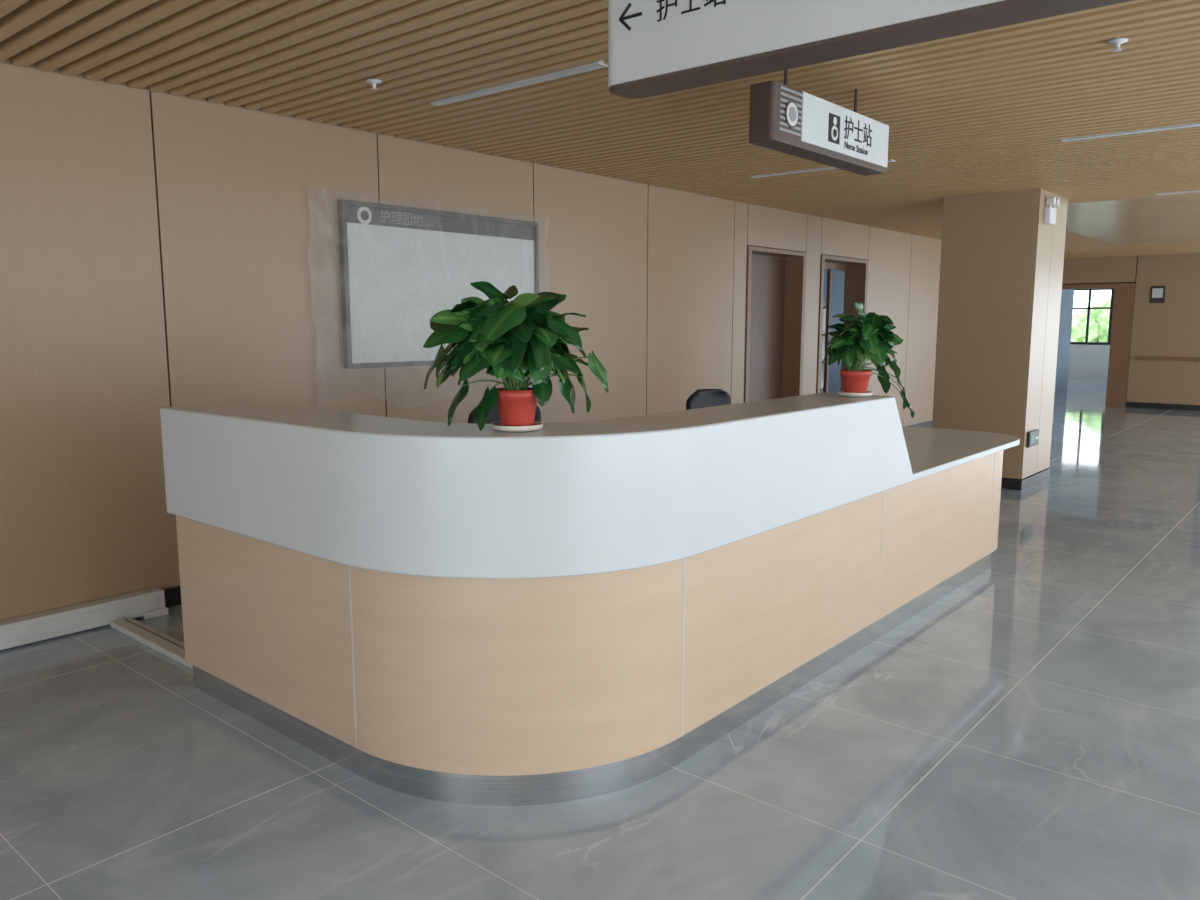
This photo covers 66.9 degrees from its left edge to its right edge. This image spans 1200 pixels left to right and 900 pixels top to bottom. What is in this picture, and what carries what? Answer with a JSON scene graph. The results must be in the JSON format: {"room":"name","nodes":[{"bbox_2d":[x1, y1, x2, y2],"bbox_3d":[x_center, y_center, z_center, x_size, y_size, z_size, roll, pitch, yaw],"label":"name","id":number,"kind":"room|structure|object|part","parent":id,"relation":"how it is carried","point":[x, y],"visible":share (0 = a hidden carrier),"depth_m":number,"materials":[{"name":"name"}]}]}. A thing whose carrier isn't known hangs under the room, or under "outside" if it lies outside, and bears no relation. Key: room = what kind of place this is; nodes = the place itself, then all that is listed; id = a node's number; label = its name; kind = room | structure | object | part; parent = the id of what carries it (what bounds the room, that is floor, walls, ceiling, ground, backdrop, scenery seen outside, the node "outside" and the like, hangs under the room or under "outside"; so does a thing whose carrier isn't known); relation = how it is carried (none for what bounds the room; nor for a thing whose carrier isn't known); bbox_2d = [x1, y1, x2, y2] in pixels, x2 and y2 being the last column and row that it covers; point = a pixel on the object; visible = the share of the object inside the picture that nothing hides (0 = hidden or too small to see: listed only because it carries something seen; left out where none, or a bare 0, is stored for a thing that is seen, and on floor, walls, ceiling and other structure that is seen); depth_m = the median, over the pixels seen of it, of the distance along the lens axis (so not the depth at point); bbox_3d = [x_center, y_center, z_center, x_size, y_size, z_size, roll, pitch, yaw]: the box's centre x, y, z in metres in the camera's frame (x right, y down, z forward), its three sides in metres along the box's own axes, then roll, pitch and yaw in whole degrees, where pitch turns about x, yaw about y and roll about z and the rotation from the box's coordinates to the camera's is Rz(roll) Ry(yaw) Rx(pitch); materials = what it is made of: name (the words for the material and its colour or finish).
{"room":"hospital interior","nodes":[
{"label":"hospital interior","id":0,"kind":"room"},
{"bbox_2d":[0,57,941,620],"bbox_3d":[1.174,-1.073,8.714,0.018,2.700,21.890,7,10,40],"label":"cladding","id":1,"kind":"object","parent":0,"point":[246,204],"depth_m":4.96,"materials":[{"name":"beige wood"}]},
{"bbox_2d":[149,90,865,397],"bbox_3d":[1.065,-1.107,8.737,0.180,2.760,22.000,7,10,40],"label":"wall","id":2,"kind":"structure","parent":0,"point":[149,90],"depth_m":4.71,"materials":[{"name":"laminate"}]},
{"bbox_2d":[338,199,538,368],"bbox_3d":[-1.004,-1.076,6.076,0.045,1.000,1.660,7,10,40],"label":"notice board","id":3,"kind":"object","parent":2,"relation":"attached to","point":[401,266],"visible":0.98,"depth_m":5.83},
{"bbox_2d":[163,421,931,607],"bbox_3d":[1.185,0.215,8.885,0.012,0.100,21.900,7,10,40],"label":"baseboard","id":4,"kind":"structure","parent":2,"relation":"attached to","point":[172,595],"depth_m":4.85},
{"bbox_2d":[749,254,785,401],"bbox_3d":[1.664,-0.951,9.642,0.040,2.190,1.050,7,10,40],"label":"door","id":5,"kind":"structure","parent":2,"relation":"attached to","point":[768,272],"depth_m":9.70,"materials":[{"name":"brown wood"}]},
{"bbox_2d":[744,246,806,402],"bbox_3d":[1.737,-0.962,9.578,0.272,2.240,1.190,7,10,40],"label":"door frame","id":6,"kind":"structure","parent":2,"relation":"attached to","point":[795,269],"depth_m":9.86,"materials":[{"name":"brown wood"}]},
{"bbox_2d":[783,281,786,358],"bbox_3d":[2.023,-1.029,10.015,0.015,1.650,0.015,7,10,40],"label":"hinges","id":7,"kind":"object","parent":2,"relation":"attached to","point":[785,281],"visible":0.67,"depth_m":10.00,"materials":[{"name":"metal"}]},
{"bbox_2d":[823,262,848,392],"bbox_3d":[2.674,-1.114,10.820,0.040,2.195,1.070,7,10,40],"label":"door frame","id":8,"kind":"structure","parent":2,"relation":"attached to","point":[829,266],"depth_m":10.80,"materials":[{"name":"brown wood"}]},
{"bbox_2d":[816,255,868,392],"bbox_3d":[2.747,-1.128,10.755,0.272,2.240,1.210,7,10,40],"label":"door frame","id":9,"kind":"structure","parent":2,"relation":"attached to","point":[856,278],"depth_m":10.98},
{"bbox_2d":[496,387,536,425],"bbox_3d":[-0.252,-0.127,2.756,0.143,0.116,0.143,7,10,40],"label":"pot","id":10,"kind":"object","parent":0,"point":[516,406],"depth_m":2.71,"materials":[{"name":"ceramic"}]},
{"bbox_2d":[0,377,1199,899],"bbox_3d":[5.946,0.056,10.741,11.700,0.100,31.300,7,10,40],"label":"floor","id":11,"kind":"structure","parent":0,"point":[1031,732],"depth_m":2.99,"materials":[{"name":"grey tile"}]},
{"bbox_2d":[0,587,192,668],"bbox_3d":[-3.674,1.120,2.362,1.106,0.125,5.470,7,10,40],"label":"rail","id":12,"kind":"object","parent":11,"relation":"on","point":[114,611],"visible":0.74,"depth_m":4.39,"materials":[{"name":"beige wood"}]},
{"bbox_3d":[-4.040,1.074,2.643,0.006,0.058,5.430,7,10,40],"label":"wall lid","id":13,"kind":"part","parent":12,"relation":"part of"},
{"bbox_2d":[468,402,540,423],"bbox_3d":[-0.267,0.349,4.200,0.600,1.140,0.620,7,10,40],"label":"office chair","id":14,"kind":"object","parent":11,"relation":"on","point":[493,416],"visible":0.02,"depth_m":4.26,"materials":[{"name":"leather"}]},
{"bbox_2d":[160,392,1019,805],"bbox_3d":[0.495,0.258,4.719,2.030,1.175,4.570,7,10,40],"label":"desk","id":15,"kind":"object","parent":11,"relation":"on","point":[458,613],"visible":0.96,"depth_m":2.97,"materials":[{"name":"wood"}]},
{"bbox_2d":[423,281,608,431],"bbox_3d":[-0.288,-0.280,2.719,0.486,0.444,0.491,6,10,36],"label":"potted plant","id":16,"kind":"object","parent":15,"relation":"on","point":[518,339],"visible":1,"depth_m":2.63,"materials":[{"name":"plant"}]},
{"bbox_2d":[160,392,913,578],"bbox_3d":[-0.109,-0.010,3.913,1.965,0.420,2.628,7,10,40],"label":"countertop","id":17,"kind":"structure","parent":15,"relation":"on","point":[370,492],"depth_m":2.84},
{"bbox_3d":[0.446,0.786,4.786,1.925,0.112,4.325,7,10,40],"label":"kick plate","id":18,"kind":"part","parent":15,"relation":"part of","materials":[{"name":"metal"}]},
{"bbox_2d":[840,369,871,392],"bbox_3d":[1.131,-0.300,4.023,0.139,0.106,0.139,7,10,40],"label":"pot","id":19,"kind":"object","parent":15,"relation":"on","point":[853,380],"depth_m":3.98,"materials":[{"name":"ceramic"}]},
{"bbox_2d":[822,302,914,417],"bbox_3d":[1.185,-0.396,4.057,0.347,0.521,0.437,7,10,40],"label":"potted plant","id":20,"kind":"object","parent":15,"relation":"on","point":[870,336],"visible":1,"depth_m":3.96,"materials":[{"name":"plant"}]},
{"bbox_2d":[902,427,1019,479],"bbox_3d":[1.778,-0.011,5.303,0.868,0.034,1.970,7,10,40],"label":"countertop","id":21,"kind":"structure","parent":15,"relation":"on","point":[931,451],"depth_m":5.26,"materials":[{"name":"white stone"}]},
{"bbox_2d":[686,389,730,409],"bbox_3d":[0.846,0.191,5.502,0.600,1.090,0.620,7,10,40],"label":"office chair","id":22,"kind":"object","parent":11,"relation":"on","point":[701,398],"visible":0.12,"depth_m":5.62,"materials":[{"name":"leather"}]},
{"bbox_2d":[820,302,825,392],"bbox_3d":[2.827,-1.245,13.168,0.400,1.800,1.240,7,10,40],"label":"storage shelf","id":23,"kind":"object","parent":11,"relation":"on","point":[824,303],"visible":0.02,"depth_m":13.49,"materials":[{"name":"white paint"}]},
{"bbox_2d":[0,0,1199,258],"bbox_3d":[5.946,-2.734,10.349,11.700,0.265,31.300,7,10,40],"label":"ceiling","id":24,"kind":"structure","parent":0,"point":[990,110],"depth_m":4.55,"materials":[{"name":"brown wood"}]},
{"bbox_2d":[366,79,381,90],"bbox_3d":[-1.079,-1.800,4.329,0.076,0.160,0.076,7,10,40],"label":"sprinkler","id":25,"kind":"object","parent":24,"relation":"attached to","point":[371,81],"depth_m":4.32,"materials":[{"name":"silver metal"}]},
{"bbox_2d":[431,60,607,105],"bbox_3d":[-0.426,-1.795,4.420,1.160,0.056,0.064,7,10,40],"label":"ceiling light","id":26,"kind":"object","parent":24,"relation":"in","point":[599,64],"depth_m":4.37,"materials":[{"name":"white plastic"}]},
{"bbox_2d":[749,69,888,175],"bbox_3d":[1.059,-1.625,4.263,0.141,0.508,1.170,7,10,40],"label":"hanging sign","id":27,"kind":"object","parent":24,"relation":"hanging from","point":[783,118],"visible":0.99,"depth_m":4.10,"materials":[{"name":"white plastic"}]},
{"bbox_2d":[750,159,894,177],"bbox_3d":[1.646,-2.134,6.835,1.160,0.056,0.064,7,10,40],"label":"ceiling light","id":28,"kind":"object","parent":24,"relation":"in","point":[892,160],"depth_m":6.95,"materials":[{"name":"white plastic"}]},
{"bbox_2d":[608,0,1132,98],"bbox_3d":[0.964,-1.341,2.266,2.379,0.515,0.179,7,10,40],"label":"hanging sign","id":29,"kind":"object","parent":24,"relation":"hanging from","point":[656,47],"visible":1,"depth_m":2.62,"materials":[{"name":"white plastic"}]},
{"bbox_2d":[1107,37,1127,51],"bbox_3d":[2.115,-1.713,3.709,0.076,0.160,0.076,7,10,40],"label":"sprinkler","id":30,"kind":"object","parent":24,"relation":"attached to","point":[1117,41],"depth_m":3.71,"materials":[{"name":"silver metal"}]},
{"bbox_2d":[1060,123,1199,141],"bbox_3d":[3.361,-1.931,5.392,1.140,0.056,0.064,7,10,40],"label":"ceiling light","id":31,"kind":"object","parent":24,"relation":"in","point":[1195,124],"depth_m":5.50,"materials":[{"name":"white plastic"}]},
{"bbox_3d":[8.241,-2.514,9.286,6.400,0.125,5.580,7,10,40],"label":"smooth panel","id":32,"kind":"part","parent":24,"relation":"part of","materials":[{"name":"beige paint"}]},
{"bbox_2d":[1155,190,1199,194],"bbox_3d":[5.432,-2.271,7.807,1.140,0.056,0.064,7,10,40],"label":"ceiling light","id":33,"kind":"object","parent":24,"relation":"in","point":[1195,190],"depth_m":8.05,"materials":[{"name":"white plastic"}]},
{"bbox_2d":[823,269,844,392],"bbox_3d":[2.775,-1.731,13.177,3.020,2.760,5.550,7,10,40],"label":"wall","id":34,"kind":"structure","parent":0,"point":[838,280],"depth_m":15.57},
{"bbox_2d":[932,188,1067,479],"bbox_3d":[3.774,-1.089,8.614,0.806,2.760,0.896,7,10,40],"label":"column","id":35,"kind":"structure","parent":0,"point":[1038,199],"depth_m":8.12,"materials":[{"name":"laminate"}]},
{"bbox_2d":[1001,468,1049,489],"bbox_3d":[3.774,0.233,8.800,0.842,0.090,0.932,7,10,40],"label":"plinth","id":36,"kind":"object","parent":35,"relation":"attached to","point":[1013,484],"depth_m":8.29,"materials":[{"name":"grey metal"}]},
{"bbox_2d":[1026,429,1038,447],"bbox_3d":[3.952,-0.105,8.295,0.028,0.140,0.300,7,10,40],"label":"exit sign","id":37,"kind":"object","parent":35,"relation":"attached to","point":[1032,436],"visible":1,"depth_m":8.24,"materials":[{"name":"green plastic"}]},
{"bbox_2d":[1044,197,1059,224],"bbox_3d":[3.987,-2.110,8.023,0.070,0.225,0.200,7,10,40],"label":"emergency light","id":38,"kind":"object","parent":35,"relation":"attached to","point":[1052,202],"visible":1,"depth_m":7.97,"materials":[{"name":"white paint"}]},
{"bbox_2d":[1055,289,1073,391],"bbox_3d":[9.282,-2.511,18.947,0.100,2.700,3.850,7,10,40],"label":"wall","id":39,"kind":"structure","parent":0,"point":[1067,296],"depth_m":19.99,"materials":[{"name":"white paint"}]},
{"bbox_2d":[1068,344,1109,378],"bbox_3d":[10.999,-2.760,20.718,5.100,2.700,8.900,7,10,40],"label":"wall","id":40,"kind":"structure","parent":0,"point":[1085,361],"depth_m":24.61,"materials":[{"name":"white paint"}]},
{"bbox_2d":[1071,289,1113,344],"bbox_3d":[13.151,-3.615,24.576,1.280,1.520,0.050,7,10,40],"label":"frame","id":41,"kind":"object","parent":40,"relation":"attached to","point":[1089,307],"visible":0.51,"depth_m":24.45,"materials":[{"name":"metal"}]},
{"bbox_2d":[1062,256,1137,398],"bbox_3d":[11.338,-1.919,14.517,8.280,2.760,0.200,7,10,40],"label":"wall","id":42,"kind":"structure","parent":0,"point":[1137,256],"depth_m":16.15,"materials":[{"name":"laminate"}]},
{"bbox_2d":[1062,283,1135,406],"bbox_3d":[8.935,-1.913,16.559,1.320,2.180,0.230,7,10,40],"label":"door frame","id":43,"kind":"structure","parent":42,"relation":"attached to","point":[1124,293],"depth_m":16.16,"materials":[{"name":"brown wood"}]},
{"bbox_2d":[1149,286,1165,302],"bbox_3d":[9.632,-2.687,15.703,0.220,0.290,0.020,7,10,40],"label":"wall sign","id":44,"kind":"object","parent":42,"relation":"attached to","point":[1157,293],"visible":1,"depth_m":15.70,"materials":[{"name":"black plastic"}]},
{"bbox_2d":[1125,402,1199,410],"bbox_3d":[9.816,-0.759,15.819,1.180,0.100,0.014,7,10,40],"label":"baseboard","id":45,"kind":"structure","parent":42,"relation":"attached to","point":[1128,404],"depth_m":15.82,"materials":[{"name":"grey metal"}]},
{"bbox_2d":[1136,357,1199,361],"bbox_3d":[9.818,-1.562,15.653,1.010,0.074,0.101,7,10,40],"label":"handrail","id":46,"kind":"object","parent":42,"relation":"attached to","point":[1143,358],"visible":1,"depth_m":15.63,"materials":[{"name":"brown wood"}]},
{"bbox_2d":[1062,253,1199,404],"bbox_3d":[9.274,-2.113,16.116,2.630,2.700,0.018,7,10,40],"label":"cladding","id":47,"kind":"object","parent":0,"point":[1170,328],"depth_m":15.75,"materials":[{"name":"beige wood"}]},
{"label":"outside","id":48,"kind":"structure","parent":0,"visible":0},
{"bbox_3d":[22.675,-2.306,38.326,45.000,0.100,32.300,7,10,40],"label":"ground","id":49,"kind":"structure","parent":48,"visible":0},
{"bbox_2d":[1071,297,1110,341],"bbox_3d":[16.477,-2.974,28.996,3.337,3.819,3.715,-4,9,-28],"label":"tree","id":50,"kind":"object","parent":49,"relation":"on","point":[1099,318],"visible":0.13,"depth_m":28.76,"materials":[{"name":"green plant"}]}
]}

